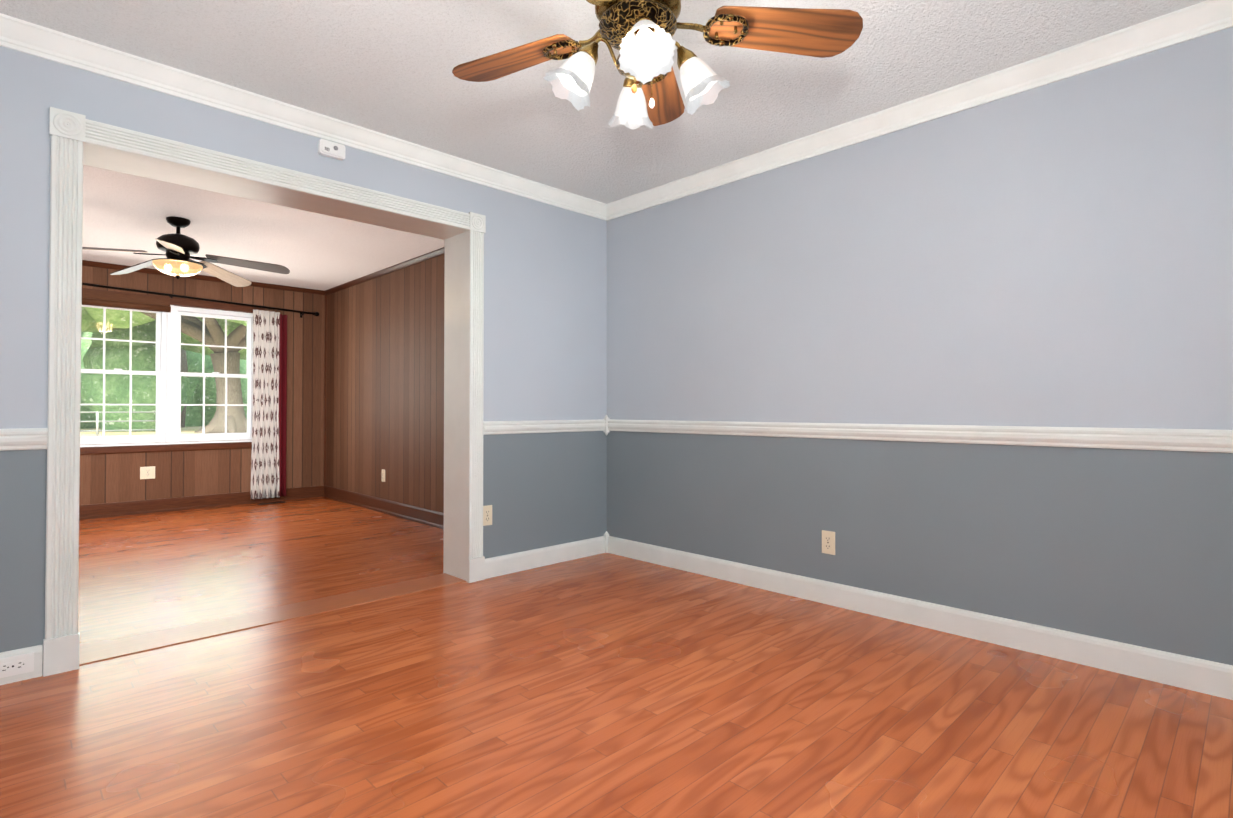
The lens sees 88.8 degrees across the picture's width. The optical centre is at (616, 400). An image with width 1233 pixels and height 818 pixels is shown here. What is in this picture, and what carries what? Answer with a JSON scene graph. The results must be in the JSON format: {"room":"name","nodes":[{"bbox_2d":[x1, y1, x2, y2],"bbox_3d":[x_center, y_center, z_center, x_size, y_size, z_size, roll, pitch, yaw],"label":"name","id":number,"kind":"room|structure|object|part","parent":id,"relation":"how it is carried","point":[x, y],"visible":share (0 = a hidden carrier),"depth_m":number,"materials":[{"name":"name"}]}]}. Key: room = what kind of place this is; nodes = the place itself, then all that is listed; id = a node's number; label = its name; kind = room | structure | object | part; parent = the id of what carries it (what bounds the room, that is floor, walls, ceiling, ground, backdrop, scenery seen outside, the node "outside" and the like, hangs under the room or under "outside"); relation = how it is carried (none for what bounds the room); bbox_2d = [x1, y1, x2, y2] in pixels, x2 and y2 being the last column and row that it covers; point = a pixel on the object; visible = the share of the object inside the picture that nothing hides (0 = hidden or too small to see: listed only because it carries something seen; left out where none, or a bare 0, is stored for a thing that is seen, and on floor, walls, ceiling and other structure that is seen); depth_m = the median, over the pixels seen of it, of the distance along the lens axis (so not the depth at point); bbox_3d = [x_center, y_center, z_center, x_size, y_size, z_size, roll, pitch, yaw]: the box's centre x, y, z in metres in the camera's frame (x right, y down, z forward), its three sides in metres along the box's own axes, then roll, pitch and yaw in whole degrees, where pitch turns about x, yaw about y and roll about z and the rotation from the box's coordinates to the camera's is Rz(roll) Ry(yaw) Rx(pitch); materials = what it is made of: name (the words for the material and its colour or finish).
{"room":"empty dining room","nodes":[
{"label":"empty dining room","id":0,"kind":"room"},
{"bbox_2d":[79,265,324,504],"bbox_3d":[-4.539,-0.095,6.204,4.250,2.370,0.140,1,-1,-44],"label":"wall","id":1,"kind":"structure","parent":0,"point":[109,478],"depth_m":6.56,"materials":[{"name":"brown wood"}]},
{"bbox_2d":[140,466,154,478],"bbox_3d":[-4.537,0.697,6.090,0.118,0.118,0.010,1,-1,-44],"label":"outlet","id":2,"kind":"object","parent":1,"relation":"attached to","point":[147,472],"visible":1,"depth_m":6.09,"materials":[{"name":"beige plastic"}]},
{"bbox_2d":[80,288,263,454],"bbox_3d":[-4.454,-0.262,6.261,1.660,1.525,0.151,1,-1,-44],"label":"double-hung windows","id":3,"kind":"structure","parent":1,"relation":"in","point":[167,373],"depth_m":6.24,"materials":[{"name":"white plastic"}]},
{"bbox_2d":[82,289,170,311],"bbox_3d":[-4.673,-0.943,5.916,0.790,0.142,0.062,1,-1,-44],"label":"window blind","id":4,"kind":"object","parent":3,"relation":"attached to","point":[120,300],"visible":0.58,"depth_m":5.94,"materials":[{"name":"brown wood"}]},
{"bbox_2d":[82,283,318,317],"bbox_3d":[-4.473,-1.028,6.106,3.022,0.158,0.110,1,-1,-44],"label":"curtain rod","id":5,"kind":"object","parent":1,"relation":"attached to","point":[195,298],"visible":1,"depth_m":6.33,"materials":[{"name":"black metal"}]},
{"bbox_2d":[251,309,286,498],"bbox_3d":[-3.738,0.037,6.772,0.342,2.012,0.076,1,-1,-44],"label":"curtain","id":6,"kind":"object","parent":5,"relation":"hanging from","point":[269,445],"visible":0.98,"depth_m":6.77,"materials":[{"name":"white"}]},
{"bbox_2d":[79,260,322,519],"bbox_3d":[-4.626,-0.098,5.999,3.480,2.370,0.030,1,-1,-44],"label":"trim","id":7,"kind":"structure","parent":1,"relation":"attached to","point":[92,511],"depth_m":6.31,"materials":[{"name":"brown wood"}]},
{"bbox_2d":[82,165,444,290],"bbox_3d":[-3.087,-1.360,4.738,4.250,0.120,4.310,1,-1,-44],"label":"ceiling","id":8,"kind":"structure","parent":0,"point":[307,249],"depth_m":4.88,"materials":[{"name":"white paint"}]},
{"bbox_2d":[82,216,289,286],"bbox_3d":[-3.170,-1.087,4.471,1.369,0.433,1.402,1,-1,-44],"label":"ceiling fan","id":9,"kind":"object","parent":8,"relation":"hanging from","point":[178,248],"visible":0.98,"depth_m":4.51,"materials":[{"name":"black metal"}]},
{"bbox_3d":[-3.450,-1.007,4.167,0.140,0.006,0.550,18,18,38],"label":"blade","id":10,"kind":"part","parent":9,"relation":"part of","materials":[{"name":"brown wood"}]},
{"bbox_3d":[-3.571,-1.000,4.697,0.550,0.006,0.140,-8,11,23],"label":"blade","id":11,"kind":"part","parent":9,"relation":"part of","materials":[{"name":"white wood"}]},
{"bbox_3d":[-2.909,-1.007,4.118,0.140,0.006,0.550,18,-3,-31],"label":"blade","id":12,"kind":"part","parent":9,"relation":"part of","materials":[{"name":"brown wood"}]},
{"label":"blade","id":13,"kind":"part","parent":9,"relation":"part of","materials":[{"name":"beige wood"}]},
{"bbox_3d":[-2.696,-1.001,4.617,0.550,0.006,0.140,7,-17,-13],"label":"blade","id":14,"kind":"part","parent":9,"relation":"part of","materials":[{"name":"brown wood"}]},
{"bbox_2d":[0,46,606,674],"bbox_3d":[-1.758,-0.173,3.008,4.450,2.440,0.280,1,-1,-44],"label":"wall","id":15,"kind":"structure","parent":0,"point":[544,310],"depth_m":3.49,"materials":[{"name":"paint"}]},
{"bbox_2d":[0,644,42,684],"bbox_3d":[-2.643,0.976,1.917,1.321,0.115,0.015,1,-1,-44],"label":"baseboard","id":16,"kind":"structure","parent":15,"relation":"attached to","point":[38,650],"depth_m":2.35,"materials":[{"name":"white wood"}]},
{"bbox_2d":[0,652,33,677],"bbox_3d":[-2.220,0.976,2.315,0.115,0.070,0.010,1,-1,-44],"label":"electrical outlet","id":17,"kind":"object","parent":16,"relation":"attached to","point":[16,664],"visible":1,"depth_m":2.32,"materials":[{"name":"white plastic"}]},
{"bbox_2d":[0,428,47,450],"bbox_3d":[-2.650,0.138,1.920,1.357,0.080,0.021,1,-1,-44],"label":"trim","id":18,"kind":"structure","parent":15,"relation":"attached to","point":[19,438],"depth_m":2.34,"materials":[{"name":"white wood"}]},
{"bbox_2d":[43,107,485,676],"bbox_3d":[-1.574,-0.031,3.166,1.931,2.160,0.311,1,-1,-44],"label":"door frame","id":19,"kind":"structure","parent":15,"relation":"attached to","point":[69,133],"depth_m":2.80,"materials":[{"name":"white wood"}]},
{"bbox_2d":[0,13,607,219],"bbox_3d":[-1.576,-1.347,2.960,4.140,0.093,0.064,1,-1,-44],"label":"crown molding","id":20,"kind":"structure","parent":15,"relation":"attached to","point":[16,34],"depth_m":2.89,"materials":[{"name":"white wood"}]},
{"bbox_2d":[318,139,345,160],"bbox_3d":[-1.417,-1.251,3.135,0.124,0.072,0.037,1,-1,-44],"label":"fire alarm","id":21,"kind":"object","parent":15,"relation":"attached to","point":[331,149],"visible":0.98,"depth_m":3.12,"materials":[{"name":"white plastic"}]},
{"bbox_2d":[483,505,491,525],"bbox_3d":[-0.772,0.685,3.759,0.072,0.118,0.010,1,-1,-44],"label":"outlet","id":22,"kind":"object","parent":15,"relation":"attached to","point":[487,514],"visible":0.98,"depth_m":3.76,"materials":[{"name":"beige plastic"}]},
{"bbox_2d":[485,536,603,578],"bbox_3d":[-0.440,0.986,4.074,0.975,0.150,0.020,1,-1,-44],"label":"baseboard","id":23,"kind":"structure","parent":15,"relation":"attached to","point":[530,559],"depth_m":4.03,"materials":[{"name":"white wood"}]},
{"bbox_2d":[483,415,607,435],"bbox_3d":[-0.439,0.166,4.078,0.981,0.148,0.030,1,-1,-44],"label":"trim","id":24,"kind":"structure","parent":15,"relation":"attached to","point":[535,426],"depth_m":4.05,"materials":[{"name":"white wood"}]},
{"bbox_2d":[325,254,444,512],"bbox_3d":[-1.759,-0.098,6.016,0.540,2.370,4.020,1,-1,-44],"label":"wall","id":25,"kind":"structure","parent":0,"point":[385,372],"depth_m":6.07,"materials":[{"name":"brown wood"}]},
{"bbox_2d":[381,469,384,481],"bbox_3d":[-2.278,0.730,6.142,0.010,0.118,0.072,1,-1,-44],"label":"outlet","id":26,"kind":"object","parent":25,"relation":"attached to","point":[383,476],"visible":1,"depth_m":6.13,"materials":[{"name":"beige plastic"}]},
{"bbox_2d":[323,247,444,529],"bbox_3d":[-1.962,-0.100,5.817,0.030,2.370,4.020,1,-1,-44],"label":"trim","id":27,"kind":"structure","parent":25,"relation":"attached to","point":[384,506],"depth_m":6.19,"materials":[{"name":"brown wood"}]},
{"bbox_2d":[0,0,1205,203],"bbox_3d":[0.063,-1.476,1.274,4.600,0.120,5.050,1,-1,-44],"label":"ceiling","id":28,"kind":"structure","parent":0,"point":[386,67],"depth_m":2.61,"materials":[{"name":"white paint"}]},
{"bbox_2d":[452,0,862,128],"bbox_3d":[0.022,-1.111,1.752,1.228,0.597,1.275,1,-1,-44],"label":"fan","id":29,"kind":"object","parent":28,"relation":"hanging from","point":[638,34],"visible":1,"depth_m":1.81,"materials":[{"name":"brown wood"}]},
{"label":"blade","id":30,"kind":"part","parent":29,"relation":"part of","materials":[{"name":"brown wood"}]},
{"bbox_3d":[0.142,-1.077,2.217,0.178,0.006,0.450,-12,-3,10],"label":"blade","id":31,"kind":"part","parent":29,"relation":"part of","materials":[{"name":"brown wood"}]},
{"bbox_3d":[0.497,-1.082,1.840,0.450,0.006,0.178,0,-13,-7],"label":"blade","id":32,"kind":"part","parent":29,"relation":"part of","materials":[{"name":"brown wood"}]},
{"bbox_2d":[0,497,1232,817],"bbox_3d":[-1.445,1.104,2.779,4.600,0.120,9.360,1,-1,-44],"label":"floor","id":33,"kind":"structure","parent":0,"point":[606,685],"depth_m":2.14,"materials":[{"name":"brown wood"}]},
{"bbox_2d":[257,501,285,504],"bbox_3d":[-3.682,1.094,6.720,0.260,0.007,0.100,1,-1,-44],"label":"floor vent","id":34,"kind":"object","parent":33,"relation":"in","point":[271,503],"visible":1,"depth_m":6.68,"materials":[{"name":"brown"}]},
{"bbox_2d":[79,573,465,665],"bbox_3d":[-1.584,1.047,3.162,1.732,0.004,0.250,1,-1,-44],"label":"threshold","id":35,"kind":"object","parent":33,"relation":"on","point":[109,649],"visible":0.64,"depth_m":2.99,"materials":[{"name":"brown wood"}]},
{"bbox_2d":[607,27,1232,664],"bbox_3d":[1.603,-0.175,2.864,0.150,2.440,5.190,1,-1,-44],"label":"wall","id":36,"kind":"structure","parent":0,"point":[1057,253],"depth_m":2.79,"materials":[{"name":"paint"}]},
{"bbox_2d":[822,530,834,554],"bbox_3d":[1.095,0.734,3.256,0.010,0.118,0.072,1,-1,-44],"label":"outlet","id":37,"kind":"object","parent":36,"relation":"attached to","point":[828,542],"visible":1,"depth_m":3.25,"materials":[{"name":"beige plastic"}]},
{"bbox_2d":[604,531,1232,699],"bbox_3d":[1.585,0.969,2.740,0.028,0.150,4.760,1,-1,-44],"label":"baseboard","id":38,"kind":"structure","parent":36,"relation":"attached to","point":[1191,673],"depth_m":2.77,"materials":[{"name":"white wood"}]},
{"bbox_2d":[605,0,1232,220],"bbox_3d":[1.572,-1.350,2.758,0.064,0.093,4.760,1,-1,-44],"label":"crown molding","id":39,"kind":"structure","parent":36,"relation":"attached to","point":[1142,38],"depth_m":2.77,"materials":[{"name":"white wood"}]},
{"bbox_2d":[608,418,1232,452],"bbox_3d":[1.585,0.149,2.750,0.030,0.148,4.760,1,-1,-44],"label":"trim","id":40,"kind":"structure","parent":36,"relation":"attached to","point":[1204,440],"depth_m":2.77,"materials":[{"name":"white wood"}]},
{"label":"outside","id":41,"kind":"structure","parent":0,"visible":0},
{"bbox_2d":[80,426,217,439],"bbox_3d":[-46.973,2.351,66.597,160.000,0.100,145.550,1,-1,-44],"label":"ground","id":42,"kind":"structure","parent":41,"point":[184,431],"depth_m":38.07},
{"bbox_2d":[81,307,102,332],"bbox_3d":[-35.423,-4.442,36.129,13.425,12.734,10.022,1,-1,-44],"label":"trees","id":43,"kind":"object","parent":42,"relation":"on","point":[85,322],"depth_m":36.30,"materials":[{"name":"green plant"}]},
{"bbox_2d":[80,411,155,435],"bbox_3d":[-26.222,1.109,26.427,11.500,1.305,0.100,1,-1,-44],"label":"fence","id":44,"kind":"object","parent":42,"relation":"on","point":[97,426],"depth_m":29.23,"materials":[{"name":"grey"}]},
{"bbox_2d":[81,320,190,431],"bbox_3d":[-31.031,-3.127,40.873,5.718,11.430,5.657,1,-1,-44],"label":"trees","id":45,"kind":"object","parent":42,"relation":"on","point":[112,359],"depth_m":39.02,"materials":[{"name":"green plant"}]},
{"bbox_2d":[80,331,246,428],"bbox_3d":[-36.908,-4.622,55.620,74.472,20.385,17.210,1,-1,-44],"label":"trees","id":46,"kind":"object","parent":42,"relation":"on","point":[192,357],"depth_m":50.68,"materials":[{"name":"green plant"}]},
{"bbox_2d":[84,307,246,433],"bbox_3d":[-23.934,-6.986,38.246,30.394,18.138,22.687,1,-1,-44],"label":"trees","id":47,"kind":"object","parent":42,"relation":"on","point":[219,358],"depth_m":37.49,"materials":[{"name":"green plant"}]}
]}

